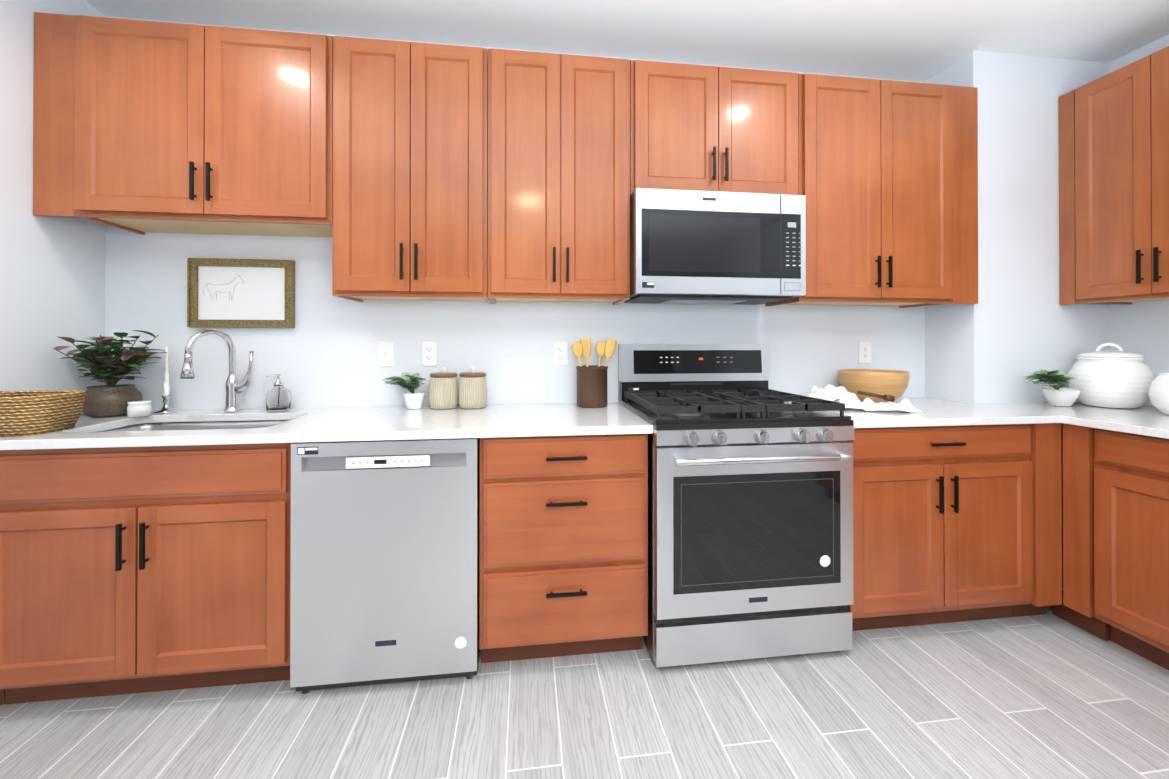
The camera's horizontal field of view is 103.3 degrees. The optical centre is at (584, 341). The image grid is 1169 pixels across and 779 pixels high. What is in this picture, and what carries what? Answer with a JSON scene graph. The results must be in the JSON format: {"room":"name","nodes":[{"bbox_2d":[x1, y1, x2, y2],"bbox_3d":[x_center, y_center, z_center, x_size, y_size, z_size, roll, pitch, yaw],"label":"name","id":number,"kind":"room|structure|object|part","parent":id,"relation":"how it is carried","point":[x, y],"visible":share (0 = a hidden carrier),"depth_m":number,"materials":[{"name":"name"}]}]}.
{"room":"kitchen","nodes":[
{"label":"kitchen","id":0,"kind":"room"},
{"bbox_2d":[0,0,105,414],"bbox_3d":[-1.780,-0.131,-1.057,0.150,2.616,6.200,0,0,-7],"label":"wall","id":1,"kind":"structure","parent":0,"point":[52,279],"depth_m":1.73,"materials":[{"name":"white paint"}]},
{"bbox_2d":[105,17,924,409],"bbox_3d":[-0.250,-0.117,2.341,4.354,2.616,0.150,0,0,-7],"label":"wall","id":2,"kind":"structure","parent":0,"point":[323,353],"depth_m":2.19,"materials":[{"name":"white paint"}]},
{"bbox_2d":[33,12,332,236],"bbox_3d":[-1.554,-0.850,1.920,1.052,0.760,0.352,0,0,-7],"label":"upper cabinet","id":3,"kind":"object","parent":2,"relation":"attached to","point":[191,128],"depth_m":1.78,"materials":[{"name":"brown wood"}]},
{"bbox_3d":[-1.993,-0.851,1.746,0.137,0.760,0.019,0,0,-7],"label":"wall cabinet filler","id":4,"kind":"part","parent":3,"relation":"part of","materials":[{"name":"brown wood"}]},
{"bbox_2d":[187,258,294,327],"bbox_3d":[-1.542,-0.215,2.084,0.433,0.307,0.027,0,0,-7],"label":"framed art","id":5,"kind":"object","parent":2,"relation":"attached to","point":[243,293],"visible":1,"depth_m":2.08,"materials":[{"name":"white paper"}]},
{"bbox_2d":[377,341,393,366],"bbox_3d":[-0.933,0.061,2.167,0.074,0.118,0.018,0,0,-7],"label":"switch plate","id":6,"kind":"object","parent":2,"relation":"attached to","point":[385,353],"visible":1,"depth_m":2.17,"materials":[{"name":"white plastic"}]},
{"bbox_2d":[332,36,491,303],"bbox_3d":[-0.728,-0.706,2.026,0.611,1.048,0.352,0,0,-7],"label":"upper cabinet","id":7,"kind":"object","parent":2,"relation":"attached to","point":[410,170],"visible":0.96,"depth_m":1.88,"materials":[{"name":"brown wood"}]},
{"bbox_2d":[421,342,436,365],"bbox_3d":[-0.738,0.061,2.197,0.074,0.118,0.007,0,0,-7],"label":"electrical outlet plate","id":8,"kind":"object","parent":2,"relation":"attached to","point":[428,353],"visible":1,"depth_m":2.19,"materials":[{"name":"white plastic"}]},
{"bbox_2d":[488,48,629,304],"bbox_3d":[-0.120,-0.706,2.104,0.611,1.048,0.352,0,0,-7],"label":"upper cabinet","id":9,"kind":"object","parent":2,"relation":"attached to","point":[558,177],"visible":1,"depth_m":1.96,"materials":[{"name":"brown wood"}]},
{"bbox_2d":[553,342,567,365],"bbox_3d":[-0.118,0.061,2.277,0.074,0.118,0.007,0,0,-7],"label":"electrical outlet plate","id":10,"kind":"object","parent":2,"relation":"attached to","point":[560,353],"visible":1,"depth_m":2.27,"materials":[{"name":"white plastic"}]},
{"bbox_2d":[630,60,798,194],"bbox_3d":[0.576,-0.934,2.195,0.787,0.591,0.352,0,0,-7],"label":"upper cabinet","id":11,"kind":"object","parent":2,"relation":"attached to","point":[708,128],"visible":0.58,"depth_m":2.05,"materials":[{"name":"brown wood"}]},
{"bbox_2d":[624,188,805,304],"bbox_3d":[0.565,-0.411,2.168,0.759,0.452,0.399,0,0,-7],"label":"microwave","id":12,"kind":"object","parent":11,"relation":"attached to","point":[702,247],"visible":1,"depth_m":1.97,"materials":[{"name":"grey metal"}]},
{"bbox_2d":[858,342,870,363],"bbox_3d":[1.509,0.062,2.487,0.074,0.118,0.007,0,0,-7],"label":"electrical outlet plate","id":13,"kind":"object","parent":2,"relation":"attached to","point":[864,352],"visible":1,"depth_m":2.48,"materials":[{"name":"white plastic"}]},
{"bbox_2d":[765,73,977,307],"bbox_3d":[1.429,-0.705,2.304,0.929,1.048,0.352,0,0,-7],"label":"upper cabinet","id":14,"kind":"object","parent":2,"relation":"attached to","point":[876,173],"depth_m":2.16,"materials":[{"name":"brown wood"}]},
{"bbox_3d":[1.836,-0.705,2.239,0.137,1.048,0.019,0,0,-7],"label":"wall cabinet filler","id":15,"kind":"part","parent":14,"relation":"part of","materials":[{"name":"brown wood"}]},
{"bbox_2d":[0,579,1168,778],"bbox_3d":[0.670,1.229,-0.747,5.390,0.100,6.800,0,0,-7],"label":"floor","id":16,"kind":"structure","parent":0,"point":[1049,695],"depth_m":1.45,"materials":[{"name":"grey tile"}]},
{"bbox_2d":[0,443,291,704],"bbox_3d":[-1.536,0.762,1.762,1.050,0.852,0.657,0,0,-7],"label":"base cabinet","id":17,"kind":"object","parent":16,"relation":"on","point":[127,570],"depth_m":1.48,"materials":[{"name":"brown wood"}]},
{"bbox_3d":[-1.992,0.762,1.728,0.137,0.852,0.607,0,0,-7],"label":"base cabinet filler","id":18,"kind":"part","parent":17,"relation":"part of","materials":[{"name":"brown wood"}]},
{"bbox_2d":[0,403,652,449],"bbox_3d":[-0.925,0.320,1.846,2.283,0.030,0.649,0,0,-7],"label":"countertop","id":19,"kind":"structure","parent":17,"relation":"on","point":[333,424],"depth_m":1.67,"materials":[{"name":"white stone"}]},
{"bbox_2d":[0,390,86,436],"bbox_3d":[-1.898,0.239,1.542,0.313,0.128,0.230,0,0,-7],"label":"wicker basket","id":20,"kind":"object","parent":19,"relation":"on","point":[27,413],"visible":1,"depth_m":1.50,"materials":[{"name":"beige wicker"}]},
{"bbox_2d":[53,330,166,416],"bbox_3d":[-1.895,0.129,1.865,0.346,0.350,0.348,0,0,-7],"label":"potted plant","id":21,"kind":"object","parent":19,"relation":"on","point":[110,399],"visible":0.98,"depth_m":1.84,"materials":[{"name":"plant"}]},
{"bbox_2d":[127,400,151,417],"bbox_3d":[-1.797,0.273,1.868,0.074,0.062,0.074,0,0,-7],"label":"jar","id":22,"kind":"object","parent":19,"relation":"on","point":[140,408],"visible":1,"depth_m":1.84,"materials":[{"name":"white ceramic"}]},
{"bbox_2d":[154,347,178,412],"bbox_3d":[-1.794,0.164,1.985,0.080,0.281,0.080,0,0,-7],"label":"candle","id":23,"kind":"object","parent":19,"relation":"on","point":[166,396],"visible":1,"depth_m":1.98,"materials":[{"name":"white wax"}]},
{"bbox_2d":[101,420,289,431],"bbox_3d":[-1.462,0.443,1.754,0.710,0.217,0.420,0,0,-7],"label":"sink bowl","id":24,"kind":"object","parent":19,"relation":"attached to","point":[160,426],"visible":0.08,"depth_m":1.92,"materials":[{"name":"silver metal"}]},
{"bbox_2d":[180,329,253,411],"bbox_3d":[-1.523,0.126,1.932,0.184,0.357,0.210,0,0,-7],"label":"faucet","id":25,"kind":"object","parent":19,"relation":"on","point":[234,388],"visible":1,"depth_m":1.99,"materials":[{"name":"silver metal"}]},
{"bbox_2d":[266,374,290,411],"bbox_3d":[-1.344,0.224,2.030,0.092,0.161,0.092,0,0,-7],"label":"soap dispenser","id":26,"kind":"object","parent":19,"relation":"on","point":[278,396],"visible":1,"depth_m":2.00,"materials":[{"name":"clear glass"}]},
{"bbox_2d":[382,372,425,408],"bbox_3d":[-0.800,0.225,2.066,0.194,0.160,0.175,0,0,-7],"label":"potted plant","id":27,"kind":"object","parent":19,"relation":"on","point":[411,383],"visible":1,"depth_m":2.06,"materials":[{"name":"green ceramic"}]},
{"bbox_2d":[429,367,457,409],"bbox_3d":[-0.643,0.210,2.111,0.130,0.189,0.130,0,0,-7],"label":"canister","id":28,"kind":"object","parent":19,"relation":"on","point":[443,389],"visible":1,"depth_m":2.06,"materials":[{"name":"beige ceramic"}]},
{"bbox_2d":[458,366,486,408],"bbox_3d":[-0.513,0.210,2.126,0.130,0.189,0.130,0,0,-7],"label":"canister","id":29,"kind":"object","parent":19,"relation":"on","point":[472,392],"visible":0.98,"depth_m":2.07,"materials":[{"name":"beige ceramic"}]},
{"bbox_2d":[572,338,616,407],"bbox_3d":[0.045,0.144,2.177,0.216,0.321,0.150,0,0,-7],"label":"utensil crock","id":30,"kind":"object","parent":19,"relation":"on","point":[591,386],"visible":1,"depth_m":2.13,"materials":[{"name":"brown ceramic"}]},
{"bbox_2d":[290,438,479,693],"bbox_3d":[-0.708,0.764,1.854,0.602,0.848,0.592,0,0,-7],"label":"dishwasher","id":31,"kind":"object","parent":16,"relation":"on","point":[385,566],"visible":0.96,"depth_m":1.56,"materials":[{"name":"grey metal"}]},
{"bbox_2d":[479,434,647,662],"bbox_3d":[-0.104,0.762,1.947,0.610,0.852,0.657,0,0,-7],"label":"drawers","id":32,"kind":"object","parent":16,"relation":"on","point":[563,545],"visible":0.98,"depth_m":1.65,"materials":[{"name":"brown wood"}]},
{"bbox_2d":[618,344,854,667],"bbox_3d":[0.593,0.601,1.992,0.762,1.175,0.744,0,0,-7],"label":"range","id":33,"kind":"object","parent":16,"relation":"on","point":[750,514],"visible":0.96,"depth_m":1.70,"materials":[{"name":"silver metal"}]},
{"bbox_2d":[846,424,1032,630],"bbox_3d":[1.394,0.763,2.140,0.845,0.852,0.657,0,0,-7],"label":"base cabinet","id":34,"kind":"object","parent":16,"relation":"on","point":[942,524],"visible":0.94,"depth_m":1.84,"materials":[{"name":"brown wood"}]},
{"bbox_2d":[790,397,1063,427],"bbox_3d":[1.434,0.321,2.151,0.941,0.030,0.649,0,0,-7],"label":"countertop","id":35,"kind":"structure","parent":34,"relation":"on","point":[935,412],"depth_m":1.90,"materials":[{"name":"white stone"}]},
{"bbox_2d":[807,385,921,411],"bbox_3d":[1.231,0.252,2.084,0.415,0.100,0.319,0,0,-7],"label":"tea towel","id":36,"kind":"object","parent":35,"relation":"on","point":[840,394],"visible":0.85,"depth_m":2.04,"materials":[{"name":"white fabric"}]},
{"bbox_2d":[838,369,909,402],"bbox_3d":[1.423,0.226,2.284,0.300,0.160,0.300,0,0,-7],"label":"wooden bowl","id":37,"kind":"object","parent":35,"relation":"on","point":[884,382],"visible":0.77,"depth_m":2.17,"materials":[{"name":"brown wood"}]},
{"bbox_2d":[1012,423,1110,640],"bbox_3d":[2.029,0.763,2.191,0.423,0.852,0.719,0,0,-7],"label":"cabinet filler","id":38,"kind":"object","parent":16,"relation":"on","point":[1072,602],"visible":0.29,"depth_m":1.90,"materials":[{"name":"brown wood"}]},
{"bbox_2d":[1094,428,1168,669],"bbox_3d":[2.408,0.760,1.413,0.785,0.852,0.916,0,0,-7],"label":"base cabinet","id":39,"kind":"object","parent":16,"relation":"on","point":[1131,539],"visible":1,"depth_m":1.70,"materials":[{"name":"brown wood"}]},
{"bbox_2d":[996,402,1168,438],"bbox_3d":[2.412,0.318,1.370,0.788,0.030,2.450,0,0,-7],"label":"countertop","id":40,"kind":"structure","parent":39,"relation":"on","point":[1146,420],"depth_m":1.85,"materials":[{"name":"white stone"}]},
{"bbox_2d":[1023,369,1080,406],"bbox_3d":[2.191,0.220,2.153,0.252,0.171,0.178,0,0,-7],"label":"potted plant","id":41,"kind":"object","parent":40,"relation":"on","point":[1057,394],"visible":1,"depth_m":2.15,"materials":[{"name":"white ceramic"}]},
{"bbox_2d":[1067,343,1155,408],"bbox_3d":[2.454,0.157,2.162,0.280,0.297,0.280,0,0,41],"label":"lidded pot","id":42,"kind":"object","parent":40,"relation":"on","point":[1120,378],"visible":0.96,"depth_m":2.08,"materials":[{"name":"white ceramic"}]},
{"bbox_2d":[1148,371,1168,414],"bbox_3d":[2.455,0.216,1.872,0.220,0.176,0.220,0,0,-7],"label":"jar","id":43,"kind":"object","parent":40,"relation":"on","point":[1158,392],"visible":1,"depth_m":1.89,"materials":[{"name":"white ceramic"}]},
{"bbox_2d":[85,0,1168,81],"bbox_3d":[0.670,-1.487,-0.736,5.390,0.100,6.800,0,0,-7],"label":"ceiling","id":44,"kind":"structure","parent":0,"point":[915,40],"depth_m":2.10,"materials":[{"name":"white paint"}]},
{"bbox_2d":[924,50,1109,578],"bbox_3d":[2.267,-0.116,2.525,0.786,2.616,0.430,0,0,-7],"label":"wall","id":45,"kind":"structure","parent":0,"point":[1006,333],"depth_m":2.30,"materials":[{"name":"white paint"}]},
{"bbox_2d":[1109,34,1168,405],"bbox_3d":[3.110,-0.128,-0.351,0.150,2.616,6.350,0,0,-7],"label":"wall","id":46,"kind":"structure","parent":0,"point":[1141,327],"depth_m":2.23,"materials":[{"name":"white paint"}]},
{"bbox_2d":[1059,46,1168,304],"bbox_3d":[2.549,-0.706,2.017,0.352,1.048,0.646,0,0,-7],"label":"upper cabinet","id":47,"kind":"object","parent":46,"relation":"attached to","point":[1122,186],"depth_m":2.09,"materials":[{"name":"brown wood"}]},
{"bbox_3d":[2.396,-0.705,2.290,0.019,1.048,0.066,0,0,-7],"label":"wall cabinet filler","id":48,"kind":"part","parent":47,"relation":"part of","materials":[{"name":"brown wood"}]}
]}

